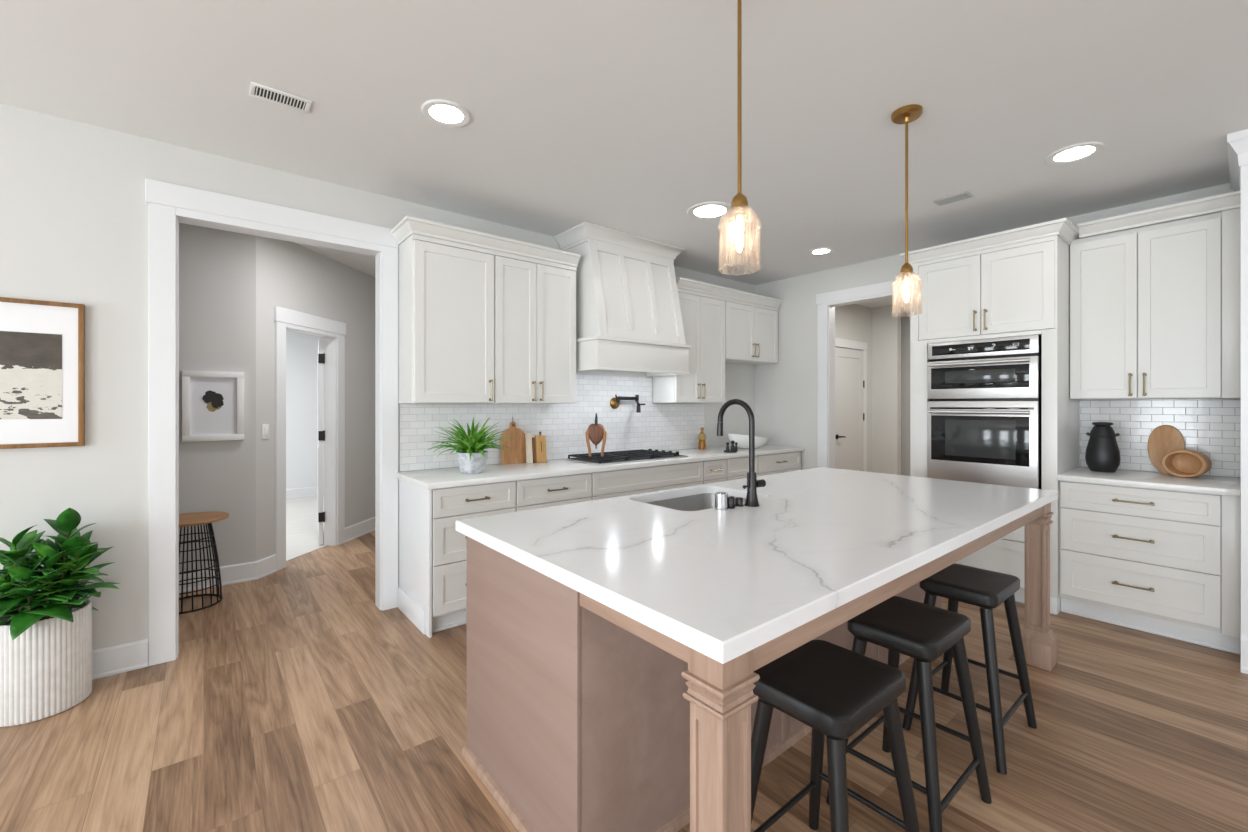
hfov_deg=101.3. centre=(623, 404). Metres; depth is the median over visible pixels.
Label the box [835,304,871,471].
wall
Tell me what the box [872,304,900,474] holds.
wall
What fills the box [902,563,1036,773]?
bar stool
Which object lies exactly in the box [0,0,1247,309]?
ceiling
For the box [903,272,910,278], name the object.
socket
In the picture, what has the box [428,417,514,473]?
potted plant
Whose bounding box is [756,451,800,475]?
drawer
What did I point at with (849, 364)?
door
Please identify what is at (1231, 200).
crown molding
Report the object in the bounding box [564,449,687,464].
cooktop
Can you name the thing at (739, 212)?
socket
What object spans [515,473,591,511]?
base cabinet
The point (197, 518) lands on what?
side table
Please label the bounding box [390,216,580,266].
crown molding
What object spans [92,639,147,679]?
baseboard
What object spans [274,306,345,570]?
trim
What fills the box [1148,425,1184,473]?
cutting board
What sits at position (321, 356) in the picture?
door
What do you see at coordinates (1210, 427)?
backsplash
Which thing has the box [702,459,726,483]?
drawer
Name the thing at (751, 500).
kitchen faucet
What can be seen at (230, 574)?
baseboard
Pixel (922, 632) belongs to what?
bar stool
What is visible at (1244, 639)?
baseboard
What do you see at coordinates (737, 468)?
drawer
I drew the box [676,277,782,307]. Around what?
crown molding
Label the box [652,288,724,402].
upper cabinet
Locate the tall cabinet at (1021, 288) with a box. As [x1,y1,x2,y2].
[910,235,1078,614]
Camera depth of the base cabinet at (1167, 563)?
3.02 m
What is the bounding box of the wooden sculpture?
[586,413,606,455]
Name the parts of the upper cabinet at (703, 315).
door, door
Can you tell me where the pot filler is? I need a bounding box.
[610,395,644,412]
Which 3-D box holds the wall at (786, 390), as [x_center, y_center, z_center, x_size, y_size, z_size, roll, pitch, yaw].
[4.112,-0.015,2.966,0.120,2.770,7.970,0,0,-39]
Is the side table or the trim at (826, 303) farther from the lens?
the trim at (826, 303)
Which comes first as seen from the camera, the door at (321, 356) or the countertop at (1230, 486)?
the countertop at (1230, 486)
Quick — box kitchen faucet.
[717,399,765,506]
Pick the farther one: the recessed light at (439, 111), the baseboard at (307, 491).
the baseboard at (307, 491)
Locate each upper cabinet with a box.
[398,234,494,402]
[494,251,576,403]
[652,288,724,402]
[725,298,777,364]
[1070,208,1240,398]
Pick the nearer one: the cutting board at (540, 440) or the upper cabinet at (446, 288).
the upper cabinet at (446, 288)
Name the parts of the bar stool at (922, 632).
leg, leg, seat, leg, leg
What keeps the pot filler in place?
attached to the backsplash at (666, 427)
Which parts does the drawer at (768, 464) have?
door, door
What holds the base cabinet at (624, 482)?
on the floor
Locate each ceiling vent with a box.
[249,82,311,113]
[933,191,973,205]
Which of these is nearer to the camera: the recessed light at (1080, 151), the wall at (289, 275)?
the recessed light at (1080, 151)
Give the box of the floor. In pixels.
[0,495,1247,831]
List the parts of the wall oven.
handle, handle, glass, glass, glass, door, door, control panel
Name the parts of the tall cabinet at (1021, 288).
door, handle, handle, panel, drawer, door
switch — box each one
[262,424,268,438]
[735,497,743,506]
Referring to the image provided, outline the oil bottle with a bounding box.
[698,427,705,448]
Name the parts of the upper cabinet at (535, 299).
door, handle, handle, door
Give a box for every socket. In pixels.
[734,207,744,217]
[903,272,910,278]
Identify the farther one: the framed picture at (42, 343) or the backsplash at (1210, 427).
the backsplash at (1210, 427)
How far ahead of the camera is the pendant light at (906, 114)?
2.44 m
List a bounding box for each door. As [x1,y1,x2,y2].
[317,338,324,544]
[835,348,864,470]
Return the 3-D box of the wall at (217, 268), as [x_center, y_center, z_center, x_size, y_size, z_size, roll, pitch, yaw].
[-3.829,-0.015,3.339,2.317,2.770,0.120,0,0,-39]
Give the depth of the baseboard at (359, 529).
5.33 m
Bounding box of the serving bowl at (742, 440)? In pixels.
[728,433,767,448]
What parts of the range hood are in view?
crown, frame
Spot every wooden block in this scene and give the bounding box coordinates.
[525,433,532,463]
[532,438,535,462]
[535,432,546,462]
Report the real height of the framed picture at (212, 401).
0.522 m
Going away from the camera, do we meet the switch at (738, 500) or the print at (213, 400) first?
the switch at (738, 500)
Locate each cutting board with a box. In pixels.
[500,417,525,464]
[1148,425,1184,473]
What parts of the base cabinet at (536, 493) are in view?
drawer, handle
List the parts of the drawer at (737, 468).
door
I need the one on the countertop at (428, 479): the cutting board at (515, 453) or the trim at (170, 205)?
the cutting board at (515, 453)
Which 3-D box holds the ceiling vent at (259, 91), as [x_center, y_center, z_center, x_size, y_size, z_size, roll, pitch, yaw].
[-1.563,-1.396,2.333,0.228,0.008,0.120,0,0,-39]
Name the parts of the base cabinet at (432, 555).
panel, drawer, drawer, drawer, handle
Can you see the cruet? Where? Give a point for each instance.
(732, 442)
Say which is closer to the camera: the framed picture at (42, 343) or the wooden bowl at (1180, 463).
the framed picture at (42, 343)
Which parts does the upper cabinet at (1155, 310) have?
door, handle, handle, door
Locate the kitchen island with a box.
[462,502,1057,831]
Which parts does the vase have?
lid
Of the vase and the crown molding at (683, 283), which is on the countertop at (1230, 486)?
the vase
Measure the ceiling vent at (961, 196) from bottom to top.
0.008 m
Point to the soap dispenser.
(723, 501)
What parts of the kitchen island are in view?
panel, shoe molding, leg, panel, leg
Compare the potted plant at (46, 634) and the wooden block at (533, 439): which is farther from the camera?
the wooden block at (533, 439)
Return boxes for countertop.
[396,444,803,489]
[455,467,1057,663]
[1057,467,1240,495]
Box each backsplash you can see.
[399,375,704,471]
[1079,399,1240,477]
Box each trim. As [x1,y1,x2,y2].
[145,178,397,665]
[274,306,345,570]
[816,279,909,467]
[835,338,866,471]
[1227,129,1247,207]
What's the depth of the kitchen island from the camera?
1.56 m
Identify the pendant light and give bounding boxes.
[718,0,761,272]
[891,104,922,316]
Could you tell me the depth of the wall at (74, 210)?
2.60 m
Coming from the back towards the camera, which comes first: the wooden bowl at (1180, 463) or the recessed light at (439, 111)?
the wooden bowl at (1180, 463)
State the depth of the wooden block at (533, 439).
4.00 m
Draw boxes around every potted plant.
[0,508,119,726]
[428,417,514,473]
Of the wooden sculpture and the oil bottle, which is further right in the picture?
the oil bottle
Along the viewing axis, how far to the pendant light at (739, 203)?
1.64 m
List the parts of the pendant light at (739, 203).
rod, bulb, lamp shade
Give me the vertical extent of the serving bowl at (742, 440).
0.162 m
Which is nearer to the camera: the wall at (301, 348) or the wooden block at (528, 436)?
the wooden block at (528, 436)
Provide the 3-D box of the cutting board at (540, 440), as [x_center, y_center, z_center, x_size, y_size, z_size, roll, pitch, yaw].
[-0.658,0.335,4.047,0.093,0.245,0.041,0,0,-39]
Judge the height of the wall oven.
1.126 m
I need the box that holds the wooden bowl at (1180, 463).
[1161,450,1211,477]
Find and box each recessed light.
[421,99,470,126]
[687,202,732,219]
[809,248,832,254]
[1045,142,1104,164]
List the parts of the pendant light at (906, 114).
rod, lamp shade, bulb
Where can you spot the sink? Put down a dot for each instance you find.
(697, 502)
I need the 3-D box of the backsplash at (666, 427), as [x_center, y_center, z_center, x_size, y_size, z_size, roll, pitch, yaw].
[-0.338,0.098,4.463,3.080,0.716,0.010,0,0,-39]
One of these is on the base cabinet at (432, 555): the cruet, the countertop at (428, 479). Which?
the countertop at (428, 479)
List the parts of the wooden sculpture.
leg, leg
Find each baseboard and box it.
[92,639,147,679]
[179,554,276,592]
[286,486,323,498]
[345,517,374,541]
[1241,635,1247,673]
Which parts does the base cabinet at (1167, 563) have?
handle, handle, handle, drawer, drawer, drawer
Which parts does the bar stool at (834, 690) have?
leg, leg, seat, leg, leg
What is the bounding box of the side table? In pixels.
[179,512,228,613]
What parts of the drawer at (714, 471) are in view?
door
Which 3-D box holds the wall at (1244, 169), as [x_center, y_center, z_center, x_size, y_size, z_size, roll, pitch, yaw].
[3.650,-0.015,2.752,0.865,2.770,0.424,0,0,-39]
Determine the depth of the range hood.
4.15 m
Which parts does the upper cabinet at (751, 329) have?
door, door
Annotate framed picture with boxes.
[0,297,84,448]
[182,370,243,441]
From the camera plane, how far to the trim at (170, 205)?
2.82 m
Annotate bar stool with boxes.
[751,640,919,831]
[826,596,991,831]
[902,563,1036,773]
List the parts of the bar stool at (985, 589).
leg, leg, seat, leg, leg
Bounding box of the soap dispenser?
[714,492,734,510]
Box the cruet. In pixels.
[730,441,734,450]
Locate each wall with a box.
[0,103,754,664]
[179,223,255,572]
[256,236,374,560]
[286,330,323,488]
[755,183,1240,469]
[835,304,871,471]
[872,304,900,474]
[901,309,909,475]
[1241,165,1247,635]
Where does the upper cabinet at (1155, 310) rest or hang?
attached to the wall at (786, 390)
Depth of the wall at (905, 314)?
7.50 m
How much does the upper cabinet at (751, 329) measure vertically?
0.615 m
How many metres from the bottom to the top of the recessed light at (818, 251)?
0.008 m
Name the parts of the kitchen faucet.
spout, lever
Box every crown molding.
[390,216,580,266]
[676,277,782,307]
[900,190,1240,263]
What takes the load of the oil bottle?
on the countertop at (428, 479)
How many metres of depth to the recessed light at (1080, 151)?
2.84 m
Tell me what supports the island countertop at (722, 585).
on the kitchen island
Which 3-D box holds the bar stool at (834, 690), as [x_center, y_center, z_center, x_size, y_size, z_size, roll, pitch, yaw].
[0.557,1.052,1.399,0.459,0.641,0.366,0,0,-39]
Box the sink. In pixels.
[647,493,745,510]
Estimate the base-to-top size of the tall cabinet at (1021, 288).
2.480 m
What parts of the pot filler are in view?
arm, spout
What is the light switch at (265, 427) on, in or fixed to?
attached to the wall at (289, 275)
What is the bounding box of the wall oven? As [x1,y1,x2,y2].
[927,335,1041,488]
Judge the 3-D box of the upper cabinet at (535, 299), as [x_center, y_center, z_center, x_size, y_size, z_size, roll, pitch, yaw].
[-0.726,-0.545,3.908,0.689,1.070,0.356,0,0,-39]
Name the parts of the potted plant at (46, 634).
planter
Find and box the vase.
[1085,422,1120,471]
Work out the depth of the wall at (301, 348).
7.58 m
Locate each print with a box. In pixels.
[0,331,61,419]
[190,377,236,434]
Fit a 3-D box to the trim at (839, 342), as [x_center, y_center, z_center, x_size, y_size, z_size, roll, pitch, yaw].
[3.049,0.245,6.949,1.030,2.250,0.025,0,0,-39]
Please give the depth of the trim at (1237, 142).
2.64 m
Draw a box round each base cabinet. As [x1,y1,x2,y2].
[398,479,515,637]
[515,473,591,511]
[591,461,702,500]
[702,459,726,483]
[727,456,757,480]
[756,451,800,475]
[1059,481,1240,653]
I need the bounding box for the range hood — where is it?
[554,222,691,376]
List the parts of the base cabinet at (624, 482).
door, door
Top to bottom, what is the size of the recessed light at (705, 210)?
0.008 m
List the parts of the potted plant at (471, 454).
pot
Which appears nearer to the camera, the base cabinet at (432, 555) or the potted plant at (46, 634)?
the potted plant at (46, 634)
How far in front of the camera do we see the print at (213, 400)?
3.85 m
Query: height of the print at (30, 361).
0.409 m
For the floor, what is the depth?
2.11 m

